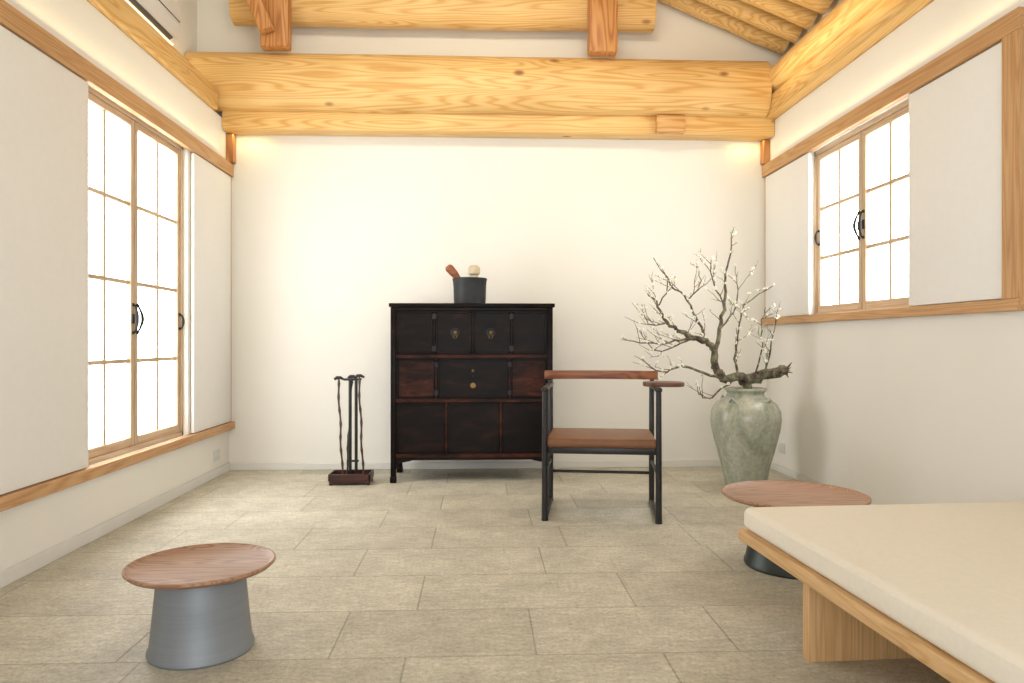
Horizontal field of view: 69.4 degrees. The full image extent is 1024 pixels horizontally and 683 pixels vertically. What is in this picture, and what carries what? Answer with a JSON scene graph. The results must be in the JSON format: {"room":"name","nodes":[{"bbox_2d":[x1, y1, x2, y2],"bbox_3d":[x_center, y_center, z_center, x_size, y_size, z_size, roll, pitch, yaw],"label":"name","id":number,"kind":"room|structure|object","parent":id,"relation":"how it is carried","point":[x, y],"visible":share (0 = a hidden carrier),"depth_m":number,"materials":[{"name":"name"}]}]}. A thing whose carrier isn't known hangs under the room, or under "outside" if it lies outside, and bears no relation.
{"room":"living room","nodes":[
{"label":"living room","id":0,"kind":"room"},
{"bbox_2d":[0,0,228,571],"bbox_3d":[-2.284,-0.370,2.228,0.200,2.880,7.850,0,0,-2],"label":"wall","id":1,"kind":"structure","parent":0,"point":[28,529],"depth_m":4.33,"materials":[{"name":"paint"}]},
{"bbox_2d":[0,25,87,494],"bbox_3d":[-2.212,-0.350,3.275,0.026,2.020,1.235,0,0,-2],"label":"screen","id":2,"kind":"object","parent":1,"relation":"attached to","point":[44,104],"visible":1,"depth_m":3.46,"materials":[{"name":"white paper"}]},
{"bbox_2d":[0,462,229,588],"bbox_3d":[-2.176,1.035,2.225,0.015,0.070,7.835,0,0,-2],"label":"baseboard","id":3,"kind":"structure","parent":1,"relation":"attached to","point":[21,569],"depth_m":4.01,"materials":[{"name":"paint"}]},
{"bbox_2d":[0,0,233,176],"bbox_3d":[-2.164,-1.417,2.233,0.040,0.105,7.850,0,0,-2],"label":"trim","id":4,"kind":"structure","parent":1,"relation":"attached to","point":[13,20],"depth_m":4.00,"materials":[{"name":"brown wood"}]},
{"bbox_2d":[0,421,234,511],"bbox_3d":[-2.159,0.695,2.234,0.050,0.060,7.850,0,0,-2],"label":"trim","id":5,"kind":"structure","parent":1,"relation":"attached to","point":[14,498],"depth_m":3.97,"materials":[{"name":"brown wood"}]},
{"bbox_2d":[191,153,230,432],"bbox_3d":[-2.318,-0.350,5.720,0.026,2.020,0.790,0,0,-2],"label":"screen","id":6,"kind":"object","parent":5,"relation":"on","point":[210,186],"visible":1,"depth_m":5.63,"materials":[{"name":"white paper"}]},
{"bbox_2d":[88,85,184,464],"bbox_3d":[-2.335,-0.360,4.563,0.100,2.060,1.440,0,0,-2],"label":"window","id":7,"kind":"structure","parent":1,"relation":"in","point":[136,321],"depth_m":4.52,"materials":[{"name":"brown wood"}]},
{"bbox_2d":[214,449,219,460],"bbox_3d":[-2.334,0.900,5.854,0.012,0.080,0.120,0,0,-2],"label":"wall outlet","id":8,"kind":"object","parent":1,"relation":"attached to","point":[217,452],"visible":1,"depth_m":5.85,"materials":[{"name":"white plastic"}]},
{"bbox_2d":[87,0,217,109],"bbox_3d":[-2.285,-1.897,2.053,0.289,0.165,7.500,0,0,-2],"label":"wall plate","id":9,"kind":"object","parent":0,"point":[119,12],"depth_m":4.71,"materials":[{"name":"brown wood"}]},
{"bbox_2d":[172,0,196,56],"bbox_3d":[-2.521,-2.570,2.218,0.155,1.520,7.850,0,0,-2],"label":"wall","id":10,"kind":"structure","parent":0,"point":[187,40],"depth_m":5.94,"materials":[{"name":"paint"}]},
{"bbox_2d":[125,0,179,44],"bbox_3d":[-2.402,-2.195,4.610,0.269,0.330,1.020,0,0,-2],"label":"air conditioner","id":11,"kind":"object","parent":10,"relation":"attached to","point":[163,16],"visible":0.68,"depth_m":4.87,"materials":[{"name":"white plastic"}]},
{"bbox_2d":[226,133,235,163],"bbox_3d":[-2.322,-1.592,6.115,0.060,0.235,0.079,0,0,-2],"label":"post","id":12,"kind":"object","parent":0,"point":[230,137],"depth_m":6.08,"materials":[{"name":"brown wood"}]},
{"bbox_2d":[229,0,655,32],"bbox_3d":[-0.544,-2.760,6.092,3.440,0.375,0.250,0,0,-2],"label":"ceiling beam","id":13,"kind":"structure","parent":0,"point":[634,16],"depth_m":6.01,"materials":[{"name":"brown wood"}]},
{"bbox_2d":[0,467,950,682],"bbox_3d":[0.044,1.145,2.454,5.500,0.150,8.100,0,0,-2],"label":"floor","id":14,"kind":"structure","parent":0,"point":[428,575],"depth_m":3.22,"materials":[{"name":"tile"}]},
{"bbox_2d":[122,543,275,670],"bbox_3d":[-1.081,0.918,2.576,0.492,0.304,0.492,0,0,-2],"label":"stool","id":15,"kind":"object","parent":14,"relation":"on","point":[201,618],"visible":1,"depth_m":2.46,"materials":[{"name":"brown wood"}]},
{"bbox_2d":[328,374,373,485],"bbox_3d":[-1.213,0.658,5.593,0.310,0.825,0.210,0,0,-2],"label":"stand","id":16,"kind":"object","parent":14,"relation":"on","point":[357,476],"visible":1,"depth_m":5.57,"materials":[{"name":"red paint"}]},
{"bbox_2d":[389,303,554,482],"bbox_3d":[-0.312,0.390,5.861,1.257,1.360,0.522,0,0,-2],"label":"chest","id":17,"kind":"object","parent":14,"relation":"on","point":[467,379],"visible":0.91,"depth_m":5.62,"materials":[{"name":"paint"}]},
{"bbox_2d":[445,264,486,302],"bbox_3d":[-0.342,-0.448,5.837,0.294,0.316,0.272,0,0,32],"label":"mortar","id":18,"kind":"object","parent":17,"relation":"on","point":[472,289],"visible":0.93,"depth_m":5.73,"materials":[{"name":"grey stone"}]},
{"bbox_2d":[541,370,684,523],"bbox_3d":[0.628,0.632,4.678,0.880,0.875,0.644,0,0,7],"label":"wooden armchair","id":19,"kind":"object","parent":14,"relation":"on","point":[554,440],"visible":1,"depth_m":4.42,"materials":[{"name":"black paint"}]},
{"bbox_2d":[710,387,781,484],"bbox_3d":[1.716,0.705,5.439,0.504,0.730,0.504,0,0,-2],"label":"jar","id":20,"kind":"object","parent":14,"relation":"on","point":[746,424],"visible":0.88,"depth_m":5.27,"materials":[{"name":"ceramic"}]},
{"bbox_2d":[619,227,791,401],"bbox_3d":[1.393,-0.008,5.431,1.289,1.658,0.671,0,0,-2],"label":"branch","id":21,"kind":"object","parent":20,"relation":"in","point":[745,380],"visible":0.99,"depth_m":5.40,"materials":[{"name":"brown plant"}]},
{"bbox_2d":[721,480,871,579],"bbox_3d":[1.348,0.897,3.540,0.670,0.345,0.670,0,0,-2],"label":"tray table","id":22,"kind":"object","parent":14,"relation":"on","point":[758,493],"visible":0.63,"depth_m":3.52,"materials":[{"name":"brown wood"}]},
{"bbox_2d":[738,502,1023,682],"bbox_3d":[1.619,0.859,1.982,1.280,0.423,2.000,0,0,-5],"label":"daybed","id":23,"kind":"object","parent":14,"relation":"on","point":[939,585],"visible":1,"depth_m":2.25,"materials":[{"name":"beige fabric"}]},
{"bbox_2d":[197,0,785,463],"bbox_3d":[-0.125,-1.305,6.351,5.300,4.750,0.200,0,0,-2],"label":"wall","id":24,"kind":"structure","parent":0,"point":[328,232],"depth_m":6.25,"materials":[{"name":"paint"}]},
{"bbox_2d":[230,460,720,469],"bbox_3d":[-0.083,1.042,6.245,4.545,0.055,0.015,0,0,-2],"label":"baseboard","id":25,"kind":"structure","parent":24,"relation":"attached to","point":[674,463],"depth_m":6.23,"materials":[{"name":"paint"}]},
{"bbox_2d":[184,52,771,117],"bbox_3d":[-0.243,-2.095,6.075,4.710,0.472,0.315,0,0,-2],"label":"timber tie beam","id":26,"kind":"object","parent":24,"relation":"attached to","point":[276,82],"visible":0.94,"depth_m":5.95,"materials":[{"name":"brown wood"}]},
{"bbox_2d":[247,0,290,50],"bbox_3d":[-2.004,-2.820,5.784,0.504,1.020,0.230,0,0,-2],"label":"post","id":27,"kind":"object","parent":26,"relation":"on","point":[272,18],"depth_m":5.79,"materials":[{"name":"brown wood"}]},
{"bbox_2d":[587,0,617,56],"bbox_3d":[0.728,-2.640,5.957,0.230,0.660,0.120,0,0,-2],"label":"post","id":28,"kind":"object","parent":26,"relation":"on","point":[602,15],"depth_m":5.90,"materials":[{"name":"brown wood"}]},
{"bbox_2d":[222,111,774,140],"bbox_3d":[-0.079,-1.795,6.162,4.545,0.160,0.180,0,0,-2],"label":"beam","id":29,"kind":"structure","parent":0,"point":[235,122],"depth_m":6.08,"materials":[{"name":"brown wood"}]},
{"bbox_2d":[656,115,685,133],"bbox_3d":[1.307,-1.787,6.101,0.240,0.145,0.058,0,0,-2],"label":"block","id":30,"kind":"object","parent":29,"relation":"attached to","point":[665,124],"depth_m":6.07,"materials":[{"name":"brown wood"}]},
{"bbox_2d":[760,140,769,164],"bbox_3d":[2.159,-1.610,6.309,0.060,0.200,0.079,0,0,-2],"label":"post","id":31,"kind":"object","parent":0,"point":[765,144],"depth_m":6.27,"materials":[{"name":"brown wood"}]},
{"bbox_2d":[786,0,842,52],"bbox_3d":[2.609,-2.290,2.440,0.175,0.880,7.850,0,0,-2],"label":"wall","id":32,"kind":"structure","parent":0,"point":[835,3],"depth_m":5.78,"materials":[{"name":"paint"}]},
{"bbox_2d":[766,0,933,118],"bbox_3d":[2.395,-1.940,2.426,0.235,0.170,7.840,0,0,-2],"label":"wall plate","id":33,"kind":"object","parent":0,"point":[888,15],"depth_m":4.85,"materials":[{"name":"brown wood"}]},
{"bbox_2d":[769,0,881,93],"bbox_3d":[2.386,-2.162,2.330,0.267,0.267,7.650,0,0,-2],"label":"log","id":34,"kind":"object","parent":33,"relation":"on","point":[848,12],"depth_m":5.18,"materials":[{"name":"brown wood"}]},
{"bbox_2d":[767,0,1023,504],"bbox_3d":[2.457,-0.390,2.434,0.200,2.920,7.850,0,0,-2],"label":"wall","id":35,"kind":"structure","parent":0,"point":[921,409],"depth_m":4.30,"materials":[{"name":"paint"}]},
{"bbox_2d":[778,442,784,453],"bbox_3d":[2.195,0.870,6.031,0.012,0.080,0.120,0,0,-2],"label":"wall outlet","id":36,"kind":"object","parent":35,"relation":"attached to","point":[781,447],"visible":1,"depth_m":6.02,"materials":[{"name":"white plastic"}]},
{"bbox_2d":[771,462,874,504],"bbox_3d":[2.350,1.042,2.421,0.015,0.055,7.835,0,0,-2],"label":"baseboard","id":37,"kind":"structure","parent":35,"relation":"attached to","point":[774,466],"depth_m":5.79,"materials":[{"name":"paint"}]},
{"bbox_2d":[814,99,912,313],"bbox_3d":[2.302,-0.795,4.854,0.100,1.230,1.340,0,0,-2],"label":"window","id":38,"kind":"structure","parent":35,"relation":"in","point":[861,178],"depth_m":4.81,"materials":[{"name":"white paper"}]},
{"bbox_2d":[762,7,1023,177],"bbox_3d":[2.230,-1.455,4.836,0.045,0.100,3.030,0,0,-2],"label":"trim","id":39,"kind":"structure","parent":35,"relation":"attached to","point":[991,35],"depth_m":4.19,"materials":[{"name":"brown wood"}]},
{"bbox_2d":[762,298,1023,324],"bbox_3d":[2.228,-0.168,4.836,0.050,0.055,3.030,0,0,-2],"label":"trim","id":40,"kind":"structure","parent":35,"relation":"attached to","point":[1015,304],"depth_m":4.12,"materials":[{"name":"brown wood"}]},
{"bbox_2d":[765,153,811,317],"bbox_3d":[2.190,-0.800,5.895,0.026,1.200,0.830,0,0,-2],"label":"screen","id":41,"kind":"object","parent":40,"relation":"on","point":[788,190],"visible":0.9,"depth_m":5.82,"materials":[{"name":"white paper"}]},
{"bbox_2d":[909,42,1001,305],"bbox_3d":[2.280,-0.800,3.822,0.026,1.200,0.760,0,0,-2],"label":"screen","id":42,"kind":"object","parent":35,"relation":"attached to","point":[955,120],"visible":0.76,"depth_m":3.77,"materials":[{"name":"white paper"}]},
{"bbox_2d":[1002,29,1023,298],"bbox_3d":[2.293,-0.800,3.377,0.045,1.210,0.110,0,0,-2],"label":"trim","id":43,"kind":"structure","parent":35,"relation":"attached to","point":[1013,43],"depth_m":3.36,"materials":[{"name":"brown wood"}]},
{"bbox_3d":[0.045,-3.200,2.429,5.300,1.300,8.050,0,0,-2],"label":"ceiling","id":44,"kind":"structure","parent":0,"visible":0},
{"bbox_3d":[0.025,-3.470,2.303,0.350,0.240,7.800,0,0,-2],"label":"ridge beam","id":45,"kind":"structure","parent":44,"relation":"attached to","visible":0},
{"bbox_2d":[657,0,789,54],"bbox_3d":[1.759,-2.724,6.222,1.163,0.595,0.162,0,0,-2],"label":"rafter","id":46,"kind":"object","parent":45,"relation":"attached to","point":[694,8],"visible":0.66,"depth_m":6.17,"materials":[{"name":"brown wood"}]},
{"bbox_2d":[696,0,802,42],"bbox_3d":[1.207,-2.958,5.953,2.288,1.067,0.162,0,0,-2],"label":"rafter","id":47,"kind":"object","parent":45,"relation":"attached to","point":[756,17],"visible":0.79,"depth_m":5.93,"materials":[{"name":"brown wood"}]},
{"bbox_2d":[740,0,817,29],"bbox_3d":[1.220,-2.959,5.693,2.291,1.074,0.162,0,0,-2],"label":"rafter","id":48,"kind":"object","parent":45,"relation":"attached to","point":[803,17],"visible":0.85,"depth_m":5.68,"materials":[{"name":"brown wood"}]},
{"bbox_2d":[788,0,832,14],"bbox_3d":[1.230,-2.959,5.433,2.288,1.063,0.162,0,0,-2],"label":"rafter","id":49,"kind":"object","parent":45,"relation":"attached to","point":[819,6],"visible":1,"depth_m":5.44,"materials":[{"name":"brown wood"}]}
]}

